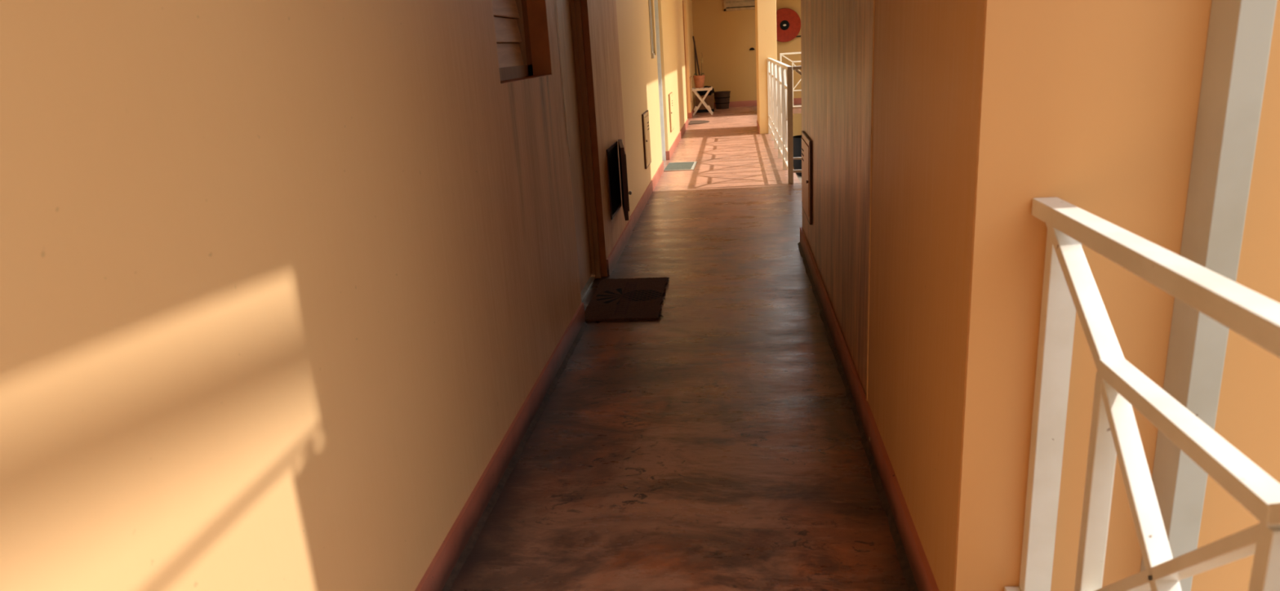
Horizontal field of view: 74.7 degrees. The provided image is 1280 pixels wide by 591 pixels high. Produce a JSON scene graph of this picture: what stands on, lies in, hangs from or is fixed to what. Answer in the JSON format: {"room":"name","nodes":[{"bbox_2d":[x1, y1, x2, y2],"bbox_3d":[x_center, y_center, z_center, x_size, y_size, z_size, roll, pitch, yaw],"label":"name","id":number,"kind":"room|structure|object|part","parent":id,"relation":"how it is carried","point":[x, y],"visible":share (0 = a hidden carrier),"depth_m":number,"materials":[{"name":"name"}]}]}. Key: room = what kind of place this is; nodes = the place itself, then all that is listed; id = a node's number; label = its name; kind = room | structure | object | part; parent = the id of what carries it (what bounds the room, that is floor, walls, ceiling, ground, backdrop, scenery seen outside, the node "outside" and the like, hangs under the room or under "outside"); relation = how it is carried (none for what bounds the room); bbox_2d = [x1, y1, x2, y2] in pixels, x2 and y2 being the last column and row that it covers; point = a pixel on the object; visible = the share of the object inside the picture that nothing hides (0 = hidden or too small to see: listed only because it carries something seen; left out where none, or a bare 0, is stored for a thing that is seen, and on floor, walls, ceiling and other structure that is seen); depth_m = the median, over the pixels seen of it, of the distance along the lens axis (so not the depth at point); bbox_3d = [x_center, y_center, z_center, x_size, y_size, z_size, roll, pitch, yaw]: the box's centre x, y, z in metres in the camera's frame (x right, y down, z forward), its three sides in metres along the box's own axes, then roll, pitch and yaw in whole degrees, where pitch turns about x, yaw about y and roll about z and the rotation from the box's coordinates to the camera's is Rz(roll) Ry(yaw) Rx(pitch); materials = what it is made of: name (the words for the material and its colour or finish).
{"room":"apartment exterior walkway","nodes":[
{"label":"apartment exterior walkway","id":0,"kind":"room"},
{"bbox_2d":[0,0,695,590],"bbox_3d":[-0.197,-1.913,6.665,0.230,2.620,23.750,-2,17,7],"label":"wall","id":1,"kind":"structure","parent":0,"point":[282,282],"depth_m":1.48,"materials":[{"name":"paint"}]},
{"bbox_2d":[492,0,551,84],"bbox_3d":[-0.565,-1.293,3.248,0.188,0.892,0.880,-2,17,7],"label":"window","id":2,"kind":"structure","parent":1,"relation":"in","point":[521,28],"depth_m":3.64,"materials":[{"name":"brown wood"}]},
{"bbox_3d":[-0.576,-1.294,3.249,0.045,0.890,0.880,-2,17,7],"label":"frame","id":3,"kind":"part","parent":2,"relation":"part of","materials":[{"name":"brown wood"}]},
{"bbox_2d":[414,105,695,590],"bbox_3d":[-0.056,-0.713,7.012,0.122,0.108,23.750,-2,17,7],"label":"baseboard","id":4,"kind":"structure","parent":1,"relation":"attached to","point":[437,575],"depth_m":2.89,"materials":[{"name":"pink paint"}]},
{"bbox_2d":[554,0,569,156],"bbox_3d":[-0.405,-1.360,3.879,0.021,1.440,0.088,-2,17,7],"label":"trim","id":5,"kind":"structure","parent":1,"relation":"attached to","point":[555,1],"depth_m":3.97,"materials":[{"name":"paint"}]},
{"bbox_2d":[556,0,607,302],"bbox_3d":[-0.387,-1.002,4.503,0.149,2.120,0.900,-2,17,7],"label":"door","id":6,"kind":"structure","parent":1,"relation":"in","point":[572,15],"depth_m":4.86,"materials":[{"name":"brown paint"}]},
{"bbox_3d":[-0.405,-1.002,4.505,0.114,2.120,0.900,-2,17,7],"label":"frame","id":7,"kind":"part","parent":6,"relation":"part of","materials":[{"name":"brown wood"}]},
{"bbox_2d":[606,138,631,220],"bbox_3d":[-0.103,-0.783,5.613,0.142,0.470,0.527,-2,17,7],"label":"hatch","id":8,"kind":"object","parent":1,"relation":"attached to","point":[612,156],"visible":1,"depth_m":5.49,"materials":[{"name":"brown wood"}]},
{"bbox_3d":[-0.171,-0.779,5.613,0.006,0.450,0.500,-2,17,7],"label":"hatch frame","id":9,"kind":"part","parent":8,"relation":"part of","materials":[{"name":"brown wood"}]},
{"bbox_3d":[-0.107,-0.782,5.610,0.034,0.470,0.520,-4,16,-2],"label":"hatch door","id":10,"kind":"part","parent":8,"relation":"part of","materials":[{"name":"brown wood"}]},
{"bbox_2d":[641,110,651,168],"bbox_3d":[0.069,-1.452,7.779,0.030,0.489,0.474,-2,17,7],"label":"hatch","id":11,"kind":"object","parent":1,"relation":"attached to","point":[645,116],"visible":1,"depth_m":7.66,"materials":[{"name":"beige paint"}]},
{"bbox_3d":[0.064,-1.451,7.779,0.020,0.407,0.392,-2,17,7],"label":"hatch door","id":12,"kind":"part","parent":11,"relation":"part of","materials":[{"name":"beige paint"}]},
{"bbox_2d":[648,0,654,58],"bbox_3d":[0.099,-2.923,8.660,0.085,0.910,0.530,-2,17,7],"label":"window","id":13,"kind":"structure","parent":1,"relation":"in","point":[649,1],"depth_m":8.51,"materials":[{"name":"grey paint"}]},
{"bbox_2d":[653,0,666,160],"bbox_3d":[0.168,-2.562,9.670,0.085,2.120,0.920,-2,17,7],"label":"door","id":14,"kind":"structure","parent":1,"relation":"in","point":[655,2],"depth_m":10.09,"materials":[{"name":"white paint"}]},
{"bbox_2d":[668,92,674,132],"bbox_3d":[0.413,-2.390,10.913,0.030,0.474,0.494,-2,17,7],"label":"hatch","id":15,"kind":"object","parent":1,"relation":"attached to","point":[670,95],"visible":1,"depth_m":10.76,"materials":[{"name":"beige paint"}]},
{"bbox_3d":[0.408,-2.390,10.913,0.020,0.392,0.412,-2,17,7],"label":"hatch door","id":16,"kind":"part","parent":15,"relation":"part of","materials":[{"name":"beige paint"}]},
{"bbox_2d":[441,241,918,590],"bbox_3d":[0.140,0.616,2.634,1.221,0.013,6.690,-2,17,7],"label":"trim","id":17,"kind":"structure","parent":1,"relation":"attached to","point":[901,554],"depth_m":2.79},
{"bbox_2d":[682,0,688,118],"bbox_3d":[0.761,-4.212,15.135,0.070,2.120,1.300,-2,17,7],"label":"door","id":18,"kind":"structure","parent":1,"relation":"in","point":[682,1],"depth_m":15.70,"materials":[{"name":"beige paint"}]},
{"bbox_2d":[689,75,692,102],"bbox_3d":[0.989,-3.974,16.154,0.030,0.474,0.364,-2,17,7],"label":"hatch","id":19,"kind":"object","parent":1,"relation":"attached to","point":[691,86],"visible":1,"depth_m":16.01,"materials":[{"name":"beige paint"}]},
{"bbox_2d":[449,103,910,590],"bbox_3d":[3.733,-0.699,6.600,8.100,0.140,23.750,-2,17,7],"label":"floor","id":20,"kind":"structure","parent":0,"point":[713,443],"depth_m":3.03,"materials":[{"name":"brown paint"}]},
{"bbox_2d":[584,276,670,321],"bbox_3d":[-0.054,0.011,4.723,0.439,0.013,0.794,-2,17,6],"label":"doormat","id":21,"kind":"object","parent":20,"relation":"on","point":[641,298],"visible":0.99,"depth_m":4.66,"materials":[{"name":"brown fabric"}]},
{"bbox_2d":[663,161,697,171],"bbox_3d":[0.476,-1.503,9.746,0.335,0.011,0.650,-1,17,8],"label":"doormat","id":22,"kind":"object","parent":20,"relation":"on","point":[683,166],"visible":1,"depth_m":9.68,"materials":[{"name":"grey fabric"}]},
{"bbox_2d":[693,40,697,91],"bbox_3d":[1.205,-4.718,17.990,0.026,1.420,0.146,-4,16,-2],"label":"pole","id":23,"kind":"object","parent":20,"relation":"on","point":[695,41],"visible":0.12,"depth_m":17.93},
{"bbox_2d":[692,35,700,75],"bbox_3d":[1.255,-4.664,17.616,0.388,1.522,0.176,9,21,38],"label":"broom","id":24,"kind":"object","parent":20,"relation":"on","point":[692,36],"visible":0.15,"depth_m":17.60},
{"bbox_2d":[688,120,709,124],"bbox_3d":[1.070,-3.125,15.114,0.360,0.011,0.660,-2,17,7],"label":"doormat","id":25,"kind":"object","parent":20,"relation":"on","point":[695,122],"visible":1,"depth_m":15.05,"materials":[{"name":"grey fabric"}]},
{"bbox_2d":[692,86,713,115],"bbox_3d":[1.232,-3.835,16.563,0.418,0.526,0.340,-2,17,7],"label":"folding stool","id":26,"kind":"object","parent":20,"relation":"on","point":[702,100],"visible":0.87,"depth_m":16.42,"materials":[{"name":"white paint"}]},
{"bbox_2d":[693,57,705,88],"bbox_3d":[1.150,-4.396,16.381,0.236,0.660,0.236,-2,17,7],"label":"potted plant","id":27,"kind":"object","parent":26,"relation":"on","point":[699,80],"visible":1,"depth_m":16.36,"materials":[{"name":"orange plant"}]},
{"bbox_3d":[1.163,-4.192,16.442,0.236,0.234,0.236,-2,17,7],"label":"pot","id":28,"kind":"part","parent":27,"relation":"part of","materials":[{"name":"ceramic"}]},
{"bbox_3d":[1.203,-4.011,16.355,0.400,0.032,0.022,-2,17,7],"label":"seat rail","id":29,"kind":"part","parent":26,"relation":"part of","materials":[{"name":"white paint"}]},
{"bbox_2d":[695,94,714,112],"bbox_3d":[1.342,-3.981,17.394,0.380,0.330,0.320,-2,17,7],"label":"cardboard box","id":30,"kind":"object","parent":20,"relation":"on","point":[708,100],"visible":0.7,"depth_m":17.25,"materials":[{"name":"brown cardboard"}]},
{"bbox_2d":[697,85,714,94],"bbox_3d":[1.359,-4.236,17.322,0.357,0.184,0.256,-2,17,7],"label":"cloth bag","id":31,"kind":"object","parent":30,"relation":"on","point":[700,92],"visible":0.49,"depth_m":17.25,"materials":[{"name":"black fabric"}]},
{"bbox_2d":[713,90,730,109],"bbox_3d":[1.756,-4.177,17.925,0.370,0.354,0.370,-2,17,7],"label":"bucket","id":32,"kind":"object","parent":20,"relation":"on","point":[722,98],"visible":0.98,"depth_m":17.81,"materials":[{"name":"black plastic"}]},
{"bbox_2d":[767,57,793,183],"bbox_3d":[1.675,-2.285,10.218,0.050,1.100,4.700,-2,17,7],"label":"railing","id":33,"kind":"object","parent":20,"relation":"on","point":[780,89],"visible":1,"depth_m":9.02,"materials":[{"name":"white metal"}]},
{"bbox_3d":[1.921,-2.941,12.444,0.050,1.068,0.032,-2,17,7],"label":"post","id":34,"kind":"part","parent":33,"relation":"part of","materials":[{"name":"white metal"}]},
{"bbox_3d":[1.824,-2.676,11.565,0.050,1.068,0.032,-2,17,7],"label":"post","id":35,"kind":"part","parent":33,"relation":"part of","materials":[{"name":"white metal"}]},
{"bbox_3d":[1.726,-2.405,10.670,0.050,1.068,0.032,-2,17,7],"label":"post","id":36,"kind":"part","parent":33,"relation":"part of","materials":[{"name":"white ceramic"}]},
{"bbox_3d":[1.693,-2.008,10.300,0.024,0.020,4.698,-2,17,7],"label":"rail","id":37,"kind":"part","parent":33,"relation":"part of","materials":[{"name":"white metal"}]},
{"bbox_3d":[1.702,-1.871,10.340,0.029,0.026,4.698,-2,17,7],"label":"rail","id":38,"kind":"part","parent":33,"relation":"part of","materials":[{"name":"white metal"}]},
{"bbox_3d":[1.643,-2.797,10.067,0.044,0.032,4.700,-2,17,7],"label":"rail","id":39,"kind":"part","parent":33,"relation":"part of","materials":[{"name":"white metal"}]},
{"bbox_3d":[1.627,-2.135,9.775,0.050,1.068,0.032,-2,17,7],"label":"post","id":40,"kind":"part","parent":33,"relation":"part of","materials":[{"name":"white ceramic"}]},
{"bbox_3d":[1.529,-1.865,8.880,0.050,1.068,0.032,-2,17,7],"label":"post","id":41,"kind":"part","parent":33,"relation":"part of","materials":[{"name":"white metal"}]},
{"bbox_3d":[1.432,-1.599,8.000,0.050,1.068,0.032,-2,17,7],"label":"post","id":42,"kind":"part","parent":33,"relation":"part of","materials":[{"name":"white metal"}]},
{"bbox_2d":[779,51,801,106],"bbox_3d":[5.526,-4.347,16.409,5.500,1.085,0.052,-2,17,7],"label":"railing","id":43,"kind":"object","parent":20,"relation":"on","point":[787,53],"visible":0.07,"depth_m":16.60,"materials":[{"name":"white metal"}]},
{"bbox_3d":[5.495,-4.851,16.260,5.500,0.032,0.044,-2,17,7],"label":"rail","id":44,"kind":"part","parent":43,"relation":"part of","materials":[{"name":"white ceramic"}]},
{"bbox_2d":[792,65,801,173],"bbox_3d":[2.372,-1.642,7.890,1.840,1.100,0.052,-2,17,7],"label":"railing","id":45,"kind":"object","parent":20,"relation":"on","point":[796,68],"visible":0.13,"depth_m":7.84,"materials":[{"name":"white metal"}]},
{"bbox_3d":[2.340,-2.153,7.739,1.840,0.032,0.044,-2,17,7],"label":"rail","id":46,"kind":"part","parent":45,"relation":"part of","materials":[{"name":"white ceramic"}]},
{"bbox_3d":[2.398,-1.228,8.013,1.838,0.026,0.029,-2,17,7],"label":"rail","id":47,"kind":"part","parent":45,"relation":"part of","materials":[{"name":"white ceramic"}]},
{"bbox_2d":[1004,196,1279,590],"bbox_3d":[0.563,0.939,-0.372,0.082,1.045,4.300,-2,17,7],"label":"railing","id":48,"kind":"object","parent":20,"relation":"on","point":[1069,286],"visible":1,"depth_m":1.25,"materials":[{"name":"white metal"}]},
{"bbox_3d":[0.564,1.241,-0.280,0.043,0.026,4.298,-2,17,7],"label":"rail","id":49,"kind":"part","parent":48,"relation":"part of","materials":[{"name":"white metal"}]},
{"bbox_3d":[0.802,0.340,1.663,0.052,1.013,0.032,-2,17,7],"label":"post","id":50,"kind":"part","parent":48,"relation":"part of","materials":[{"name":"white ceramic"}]},
{"bbox_3d":[0.514,0.454,-0.513,0.044,0.032,4.300,-2,17,7],"label":"rail","id":51,"kind":"part","parent":48,"relation":"part of","materials":[{"name":"white wood"}]},
{"bbox_3d":[0.709,0.172,1.098,0.038,0.026,0.438,-2,17,7],"label":"rail","id":52,"kind":"part","parent":48,"relation":"part of","materials":[{"name":"white metal"}]},
{"bbox_2d":[691,0,801,136],"bbox_3d":[4.944,-4.794,17.809,8.100,4.420,0.200,-2,17,7],"label":"wall","id":53,"kind":"structure","parent":0,"point":[724,40],"depth_m":17.88,"materials":[{"name":"beige paint"}]},
{"bbox_2d":[723,0,755,11],"bbox_3d":[2.098,-6.245,17.551,0.700,0.515,0.049,-2,17,7],"label":"window","id":54,"kind":"structure","parent":53,"relation":"in","point":[729,5],"depth_m":17.59,"materials":[{"name":"beige paint"}]},
{"bbox_2d":[713,97,801,107],"bbox_3d":[5.112,-4.238,17.847,7.807,0.115,0.012,-2,17,7],"label":"baseboard","id":55,"kind":"structure","parent":53,"relation":"attached to","point":[796,100],"depth_m":18.17,"materials":[{"name":"pink paint"}]},
{"bbox_2d":[776,8,800,41],"bbox_3d":[3.096,-5.667,17.568,0.820,0.680,0.142,-2,17,7],"label":"hose reel","id":56,"kind":"object","parent":53,"relation":"attached to","point":[788,20],"visible":0.78,"depth_m":17.51,"materials":[{"name":"red metal"}]},
{"bbox_2d":[755,0,777,133],"bbox_3d":[1.927,-3.875,12.861,0.271,2.620,1.280,-2,17,7],"label":"pillar","id":57,"kind":"structure","parent":0,"point":[765,10],"depth_m":12.30,"materials":[{"name":"beige paint"}]},
{"bbox_2d":[756,120,759,133],"bbox_3d":[1.864,-2.665,13.233,0.008,0.100,1.280,-2,17,7],"label":"baseboard","id":58,"kind":"structure","parent":57,"relation":"attached to","point":[757,124],"depth_m":13.11,"materials":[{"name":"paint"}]},
{"bbox_2d":[795,173,801,182],"bbox_3d":[4.720,1.412,7.129,6.380,1.600,23.750,-2,17,7],"label":"floor","id":59,"kind":"structure","parent":0,"point":[798,176],"depth_m":17.77,"materials":[{"name":"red concrete"}]},
{"bbox_2d":[792,134,801,176],"bbox_3d":[3.578,-2.979,17.929,0.660,0.839,0.660,-2,17,7],"label":"plastic tub","id":60,"kind":"object","parent":59,"relation":"on","point":[797,139],"visible":0.19,"depth_m":17.75,"materials":[{"name":"plastic"}]},
{"bbox_2d":[800,0,873,395],"bbox_3d":[1.946,0.214,4.310,1.961,5.620,2.909,-2,17,7],"label":"wood paneling","id":61,"kind":"structure","parent":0,"point":[837,35],"depth_m":3.50,"materials":[{"name":"paint"}]},
{"bbox_2d":[801,130,812,224],"bbox_3d":[1.015,-0.734,5.145,0.027,0.489,0.584,-2,17,7],"label":"hatch","id":62,"kind":"object","parent":61,"relation":"attached to","point":[806,143],"visible":1,"depth_m":5.00,"materials":[{"name":"paint"}]},
{"bbox_3d":[1.020,-0.734,5.144,0.017,0.407,0.502,-2,17,7],"label":"hatch door","id":63,"kind":"part","parent":62,"relation":"part of","materials":[{"name":"paint"}]},
{"bbox_2d":[800,226,938,590],"bbox_3d":[0.885,0.178,3.784,0.014,0.115,4.113,-2,17,7],"label":"baseboard","id":64,"kind":"structure","parent":61,"relation":"attached to","point":[922,571],"depth_m":2.65,"materials":[{"name":"pink paint"}]},
{"bbox_2d":[867,0,1279,590],"bbox_3d":[1.729,0.806,2.350,1.963,5.620,1.198,-2,17,7],"label":"wall","id":65,"kind":"structure","parent":0,"point":[1091,105],"depth_m":1.61,"materials":[{"name":"orange paint"}]},
{"bbox_2d":[866,0,875,400],"bbox_3d":[0.751,-0.776,2.611,0.052,2.620,0.014,-2,17,7],"label":"trim","id":66,"kind":"structure","parent":65,"relation":"attached to","point":[873,0],"depth_m":2.74,"materials":[{"name":"brown wood"}]},
{"bbox_2d":[1140,0,1277,590],"bbox_3d":[0.969,-0.705,1.299,0.064,9.200,0.092,-2,17,7],"label":"pillar","id":67,"kind":"structure","parent":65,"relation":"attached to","point":[1239,34],"depth_m":1.44,"materials":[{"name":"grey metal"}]}
]}

